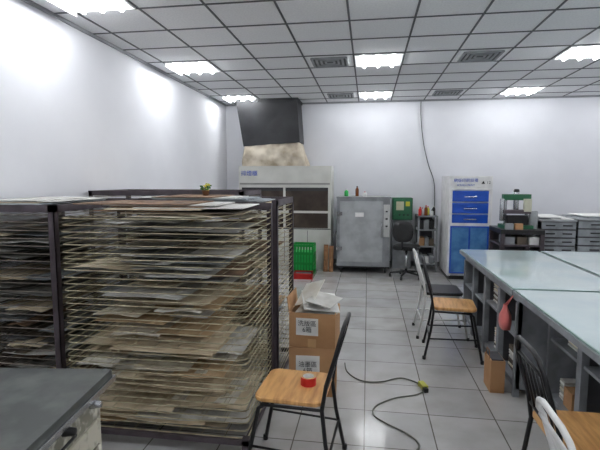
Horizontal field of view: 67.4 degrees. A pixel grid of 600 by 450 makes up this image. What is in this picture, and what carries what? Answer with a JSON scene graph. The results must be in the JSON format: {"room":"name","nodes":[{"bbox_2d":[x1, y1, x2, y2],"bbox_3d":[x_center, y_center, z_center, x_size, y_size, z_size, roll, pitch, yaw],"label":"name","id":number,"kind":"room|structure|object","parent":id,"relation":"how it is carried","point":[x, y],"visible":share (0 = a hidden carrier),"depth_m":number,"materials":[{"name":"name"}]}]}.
{"room":"printmaking studio","nodes":[
{"label":"printmaking studio","id":0,"kind":"room"},
{"bbox_2d":[0,0,226,350],"bbox_3d":[-2.246,-0.246,3.211,0.100,2.950,11.100,1,6,9],"label":"wall","id":1,"kind":"structure","parent":0,"point":[79,115],"depth_m":4.28,"materials":[{"name":"paint"}]},
{"bbox_2d":[21,0,599,105],"bbox_3d":[1.685,-1.640,2.478,7.850,0.030,10.900,1,6,9],"label":"crown molding","id":2,"kind":"structure","parent":1,"relation":"attached to","point":[29,2],"depth_m":6.84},
{"bbox_2d":[31,0,599,104],"bbox_3d":[1.685,-1.701,2.472,8.050,0.107,11.100,1,6,9],"label":"ceiling","id":3,"kind":"structure","parent":0,"point":[261,49],"depth_m":4.54,"materials":[{"name":"tile"}]},
{"bbox_2d":[45,0,135,16],"bbox_3d":[-1.641,-1.727,3.459,0.541,0.050,0.516,1,6,9],"label":"ceiling light fixture","id":4,"kind":"object","parent":3,"relation":"attached to","point":[72,7],"depth_m":3.59,"materials":[{"name":"white plastic"}]},
{"bbox_2d":[164,61,220,75],"bbox_3d":[-1.320,-1.940,5.585,0.541,0.050,0.516,1,6,9],"label":"ceiling light fixture","id":5,"kind":"object","parent":3,"relation":"attached to","point":[199,67],"depth_m":5.55,"materials":[{"name":"white plastic"}]},
{"bbox_2d":[222,95,257,103],"bbox_3d":[-0.999,-2.152,7.710,0.541,0.050,0.516,1,6,9],"label":"ceiling light fixture","id":6,"kind":"object","parent":3,"relation":"attached to","point":[230,99],"depth_m":7.61,"materials":[{"name":"white plastic"}]},
{"bbox_2d":[307,55,350,67],"bbox_3d":[0.356,-1.929,5.333,0.480,0.022,0.480,1,6,9],"label":"ceiling air vent","id":7,"kind":"object","parent":3,"relation":"in","point":[340,60],"depth_m":5.28,"materials":[{"name":"grey metal"}]},
{"bbox_2d":[325,92,355,98],"bbox_3d":[0.678,-2.141,7.458,0.480,0.022,0.480,1,6,9],"label":"ceiling air vent","id":8,"kind":"object","parent":3,"relation":"in","point":[343,95],"depth_m":7.44,"materials":[{"name":"grey metal"}]},
{"bbox_2d":[358,91,392,98],"bbox_3d":[1.236,-2.123,7.375,0.541,0.042,0.516,1,6,9],"label":"ceiling light fixture","id":9,"kind":"object","parent":3,"relation":"attached to","point":[377,94],"depth_m":7.35,"materials":[{"name":"white plastic"}]},
{"bbox_2d":[354,53,403,67],"bbox_3d":[0.915,-1.910,5.250,0.541,0.042,0.516,1,6,9],"label":"ceiling light fixture","id":10,"kind":"object","parent":3,"relation":"attached to","point":[388,59],"depth_m":5.23,"materials":[{"name":"white plastic"}]},
{"bbox_2d":[429,89,464,95],"bbox_3d":[2.354,-2.116,7.207,0.480,0.022,0.480,1,6,9],"label":"ceiling air vent","id":11,"kind":"object","parent":3,"relation":"in","point":[447,92],"depth_m":7.15,"materials":[{"name":"grey metal"}]},
{"bbox_2d":[454,49,507,62],"bbox_3d":[2.033,-1.904,5.082,0.480,0.022,0.480,1,6,9],"label":"ceiling air vent","id":12,"kind":"object","parent":3,"relation":"in","point":[486,55],"depth_m":5.04,"materials":[{"name":"grey metal"}]},
{"bbox_2d":[500,87,545,95],"bbox_3d":[3.471,-2.090,7.041,0.541,0.042,0.516,1,6,9],"label":"ceiling light fixture","id":13,"kind":"object","parent":3,"relation":"attached to","point":[517,90],"depth_m":7.01,"materials":[{"name":"white plastic"}]},
{"bbox_2d":[553,45,599,60],"bbox_3d":[3.150,-1.877,4.916,0.541,0.042,0.516,1,6,9],"label":"ceiling light fixture","id":14,"kind":"object","parent":3,"relation":"attached to","point":[584,51],"depth_m":4.94,"materials":[{"name":"white plastic"}]},
{"bbox_2d":[94,263,556,449],"bbox_3d":[1.685,1.331,2.775,8.050,0.100,11.100,1,6,9],"label":"floor","id":15,"kind":"structure","parent":0,"point":[458,411],"depth_m":3.25,"materials":[{"name":"tile"}]},
{"bbox_2d":[0,368,115,449],"bbox_3d":[-1.425,1.032,1.233,1.375,0.800,1.270,0,6,2],"label":"desk","id":16,"kind":"object","parent":15,"relation":"on","point":[41,408],"visible":1,"depth_m":1.57,"materials":[{"name":"metal"}]},
{"bbox_2d":[0,197,141,368],"bbox_3d":[-1.764,0.512,3.336,0.740,1.416,1.060,1,6,9],"label":"drying rack","id":17,"kind":"object","parent":15,"relation":"on","point":[38,319],"visible":0.73,"depth_m":2.97,"materials":[{"name":"metal"}]},
{"bbox_2d":[61,200,273,449],"bbox_3d":[-0.791,0.561,2.879,1.120,1.412,0.680,1,6,9],"label":"drying rack","id":18,"kind":"object","parent":15,"relation":"on","point":[174,356],"visible":0.98,"depth_m":2.67,"materials":[{"name":"paper"}]},
{"bbox_2d":[88,189,261,322],"bbox_3d":[-1.198,0.375,4.538,1.500,1.450,0.700,1,6,9],"label":"drying rack","id":19,"kind":"object","parent":15,"relation":"on","point":[128,193],"visible":0.09,"depth_m":4.23,"materials":[{"name":"metal"}]},
{"bbox_2d":[124,194,293,382],"bbox_3d":[-0.670,0.479,3.615,1.140,1.426,0.700,1,6,9],"label":"drying rack","id":20,"kind":"object","parent":15,"relation":"on","point":[277,202],"visible":0.22,"depth_m":3.39,"materials":[{"name":"metal"}]},
{"bbox_2d":[200,183,211,195],"bbox_3d":[-0.748,-0.286,3.597,0.090,0.099,0.098,1,6,9],"label":"flower pot","id":21,"kind":"object","parent":20,"relation":"on","point":[205,192],"visible":1,"depth_m":3.57,"materials":[{"name":"brown ceramic"}]},
{"bbox_2d":[239,166,333,269],"bbox_3d":[-0.231,-0.153,8.109,1.620,1.790,0.620,1,6,9],"label":"fume hood","id":22,"kind":"object","parent":15,"relation":"on","point":[311,187],"visible":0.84,"depth_m":7.78,"materials":[{"name":"metal"}]},
{"bbox_2d":[234,98,309,165],"bbox_3d":[-0.477,-1.629,8.037,1.270,1.152,0.566,1,6,9],"label":"duct","id":23,"kind":"object","parent":22,"relation":"on","point":[271,128],"visible":0.98,"depth_m":7.81,"materials":[{"name":"metal"}]},
{"bbox_2d":[248,312,350,449],"bbox_3d":[-0.005,0.890,2.416,0.531,0.853,0.440,1,6,12],"label":"dining chair","id":24,"kind":"object","parent":15,"relation":"on","point":[280,386],"visible":1,"depth_m":2.32,"materials":[{"name":"brown wood"}]},
{"bbox_2d":[301,373,315,387],"bbox_3d":[0.045,0.831,2.414,0.084,0.045,0.084,1,6,9],"label":"tape roll","id":25,"kind":"object","parent":24,"relation":"on","point":[308,380],"visible":1,"depth_m":2.38,"materials":[{"name":"red plastic"}]},
{"bbox_2d":[294,270,312,278],"bbox_3d":[0.051,0.794,7.181,0.320,0.090,0.270,1,6,6],"label":"plastic crate","id":26,"kind":"object","parent":15,"relation":"on","point":[298,274],"visible":0.85,"depth_m":7.07,"materials":[{"name":"red plastic"}]},
{"bbox_2d":[294,242,315,274],"bbox_3d":[0.065,0.554,7.520,0.380,0.500,0.310,1,6,11],"label":"plastic crate","id":27,"kind":"object","parent":26,"relation":"on","point":[304,259],"visible":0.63,"depth_m":7.39,"materials":[{"name":"green plastic"}]},
{"bbox_2d":[289,346,336,396],"bbox_3d":[0.104,1.040,3.369,0.340,0.360,0.303,1,6,6],"label":"cardboard box","id":28,"kind":"object","parent":15,"relation":"on","point":[300,358],"visible":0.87,"depth_m":3.21,"materials":[{"name":"brown cardboard"}]},
{"bbox_2d":[287,279,342,348],"bbox_3d":[0.124,0.642,3.340,0.380,0.435,0.371,1,6,11],"label":"cardboard box","id":29,"kind":"object","parent":28,"relation":"on","point":[314,317],"visible":1,"depth_m":3.21,"materials":[{"name":"brown cardboard"}]},
{"bbox_2d":[323,244,333,271],"bbox_3d":[0.485,0.563,7.656,0.165,0.454,0.121,1,6,9],"label":"wooden planks","id":30,"kind":"object","parent":15,"relation":"on","point":[331,248],"visible":1,"depth_m":7.65,"materials":[{"name":"brown wood"}]},
{"bbox_2d":[333,195,390,272],"bbox_3d":[1.066,0.146,7.714,0.930,1.275,0.751,1,6,9],"label":"oven","id":31,"kind":"object","parent":15,"relation":"on","point":[363,222],"visible":1,"depth_m":7.40,"materials":[{"name":"grey paint"}]},
{"bbox_2d":[355,186,358,195],"bbox_3d":[0.974,-0.577,7.671,0.060,0.170,0.058,1,6,9],"label":"bottle","id":32,"kind":"object","parent":31,"relation":"on","point":[356,189],"visible":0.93,"depth_m":7.65,"materials":[{"name":"brown glass"}]},
{"bbox_2d":[344,362,428,449],"bbox_3d":[0.726,1.231,3.080,0.513,0.037,1.573,-1,6,-9],"label":"extension cord","id":33,"kind":"object","parent":15,"relation":"on","point":[421,384],"visible":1,"depth_m":3.29,"materials":[{"name":"black plastic"}]},
{"bbox_2d":[391,197,412,268],"bbox_3d":[1.798,0.137,7.976,0.340,1.240,0.356,1,6,9],"label":"electrical box","id":34,"kind":"object","parent":15,"relation":"on","point":[402,207],"visible":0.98,"depth_m":7.84,"materials":[{"name":"green paint"},{"name":"metal"}]},
{"bbox_2d":[389,221,419,279],"bbox_3d":[1.679,0.383,7.130,0.500,0.920,0.513,3,6,28],"label":"office chair","id":35,"kind":"object","parent":15,"relation":"on","point":[403,231],"visible":0.86,"depth_m":6.94,"materials":[{"name":"black plastic"}]},
{"bbox_2d":[414,214,437,271],"bbox_3d":[2.183,0.297,7.830,0.330,0.950,0.500,1,6,9],"label":"metal shelf","id":36,"kind":"object","parent":15,"relation":"on","point":[424,225],"visible":0.89,"depth_m":7.64,"materials":[{"name":"grey metal"}]},
{"bbox_2d":[418,207,421,215],"bbox_3d":[2.033,-0.234,7.617,0.056,0.150,0.055,1,6,9],"label":"bottle","id":37,"kind":"object","parent":36,"relation":"on","point":[420,209],"visible":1,"depth_m":7.60,"materials":[{"name":"red plastic"}]},
{"bbox_2d":[424,205,427,215],"bbox_3d":[2.128,-0.246,7.601,0.056,0.175,0.055,1,6,9],"label":"bottle","id":38,"kind":"object","parent":36,"relation":"on","point":[425,208],"visible":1,"depth_m":7.58,"materials":[{"name":"red plastic"}]},
{"bbox_2d":[412,248,469,338],"bbox_3d":[1.408,0.676,4.550,0.531,0.853,0.440,1,6,9],"label":"metal chair","id":39,"kind":"object","parent":15,"relation":"on","point":[439,290],"visible":0.94,"depth_m":4.41,"materials":[{"name":"white metal"}]},
{"bbox_2d":[421,255,483,364],"bbox_3d":[1.348,0.720,4.016,0.531,0.873,0.440,1,6,14],"label":"dining chair","id":40,"kind":"object","parent":15,"relation":"on","point":[458,305],"visible":1,"depth_m":3.90,"materials":[{"name":"black metal"}]},
{"bbox_2d":[439,176,492,279],"bbox_3d":[2.662,0.020,7.288,0.630,1.610,0.770,1,6,9],"label":"storage cabinet","id":41,"kind":"object","parent":15,"relation":"on","point":[466,201],"visible":0.94,"depth_m":6.93,"materials":[{"name":"white metal"},{"name":"blue painted metal"},{"name":"black plastic"}]},
{"bbox_2d":[484,347,505,393],"bbox_3d":[1.451,1.069,3.363,0.103,0.302,0.180,1,6,9],"label":"cardboard box","id":42,"kind":"object","parent":15,"relation":"on","point":[494,364],"visible":1,"depth_m":3.29,"materials":[{"name":"cardboard"}]},
{"bbox_2d":[488,189,544,251],"bbox_3d":[2.954,0.221,6.182,0.540,1.430,0.600,1,6,9],"label":"press","id":43,"kind":"object","parent":15,"relation":"on","point":[515,232],"visible":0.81,"depth_m":6.00,"materials":[{"name":"green metal"}]},
{"bbox_2d":[459,249,599,397],"bbox_3d":[2.003,0.756,4.001,0.800,0.800,1.820,1,6,9],"label":"worktable","id":44,"kind":"object","parent":15,"relation":"on","point":[491,277],"visible":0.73,"depth_m":3.62,"materials":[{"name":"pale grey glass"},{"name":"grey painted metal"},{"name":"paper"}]},
{"bbox_2d":[528,214,577,251],"bbox_3d":[3.614,0.377,6.599,0.492,1.037,0.812,1,6,9],"label":"drawers","id":45,"kind":"object","parent":15,"relation":"on","point":[560,233],"visible":0.28,"depth_m":6.19,"materials":[{"name":"grey paint"}]},
{"bbox_2d":[535,396,575,449],"bbox_3d":[1.073,1.010,1.464,0.531,0.803,0.440,1,6,10],"label":"metal chair","id":46,"kind":"object","parent":15,"relation":"on","point":[555,443],"visible":1,"depth_m":1.50,"materials":[{"name":"white metal"}]},
{"bbox_2d":[513,290,599,412],"bbox_3d":[1.721,0.942,2.136,0.800,0.800,1.930,1,6,9],"label":"worktable","id":47,"kind":"object","parent":15,"relation":"on","point":[572,318],"visible":0.85,"depth_m":2.65,"materials":[{"name":"grey laminate"}]},
{"bbox_2d":[498,296,512,329],"bbox_3d":[1.410,0.598,3.100,0.087,0.234,0.116,-3,6,-25],"label":"plastic bag","id":48,"kind":"object","parent":47,"relation":"hanging from","point":[505,320],"visible":1,"depth_m":3.07,"materials":[{"name":"pink plastic"}]},
{"bbox_2d":[514,335,599,449],"bbox_3d":[1.234,0.935,1.960,0.531,0.853,0.440,1,6,9],"label":"dining chair","id":49,"kind":"object","parent":15,"relation":"on","point":[583,428],"visible":0.81,"depth_m":2.00,"materials":[{"name":"black metal"}]},
{"bbox_2d":[541,251,599,276],"bbox_3d":[2.853,0.768,3.873,0.880,0.800,1.820,1,6,9],"label":"worktable","id":50,"kind":"object","parent":15,"relation":"on","point":[589,262],"visible":0.02,"depth_m":4.27,"materials":[{"name":"grey laminate"}]},
{"bbox_2d":[557,213,599,251],"bbox_3d":[4.278,0.377,6.499,0.870,1.057,0.812,1,6,9],"label":"drawers","id":51,"kind":"object","parent":15,"relation":"on","point":[587,239],"visible":0.35,"depth_m":6.14,"materials":[{"name":"grey paint"}]},
{"bbox_2d":[226,97,599,261],"bbox_3d":[2.502,-0.728,8.035,7.850,2.950,0.100,1,6,9],"label":"wall","id":52,"kind":"structure","parent":0,"point":[548,149],"depth_m":7.88,"materials":[{"name":"paint"}]},
{"bbox_2d":[333,259,438,265],"bbox_3d":[2.494,0.705,8.123,7.850,0.080,0.012,1,6,9],"label":"baseboard","id":53,"kind":"structure","parent":52,"relation":"attached to","point":[334,260],"depth_m":8.19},
{"bbox_2d":[420,107,434,249],"bbox_3d":[2.260,-0.870,7.994,0.296,2.640,0.016,1,6,9],"label":"cable","id":54,"kind":"object","parent":52,"relation":"attached to","point":[420,107],"visible":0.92,"depth_m":7.97,"materials":[{"name":"black rubber"}]}
]}

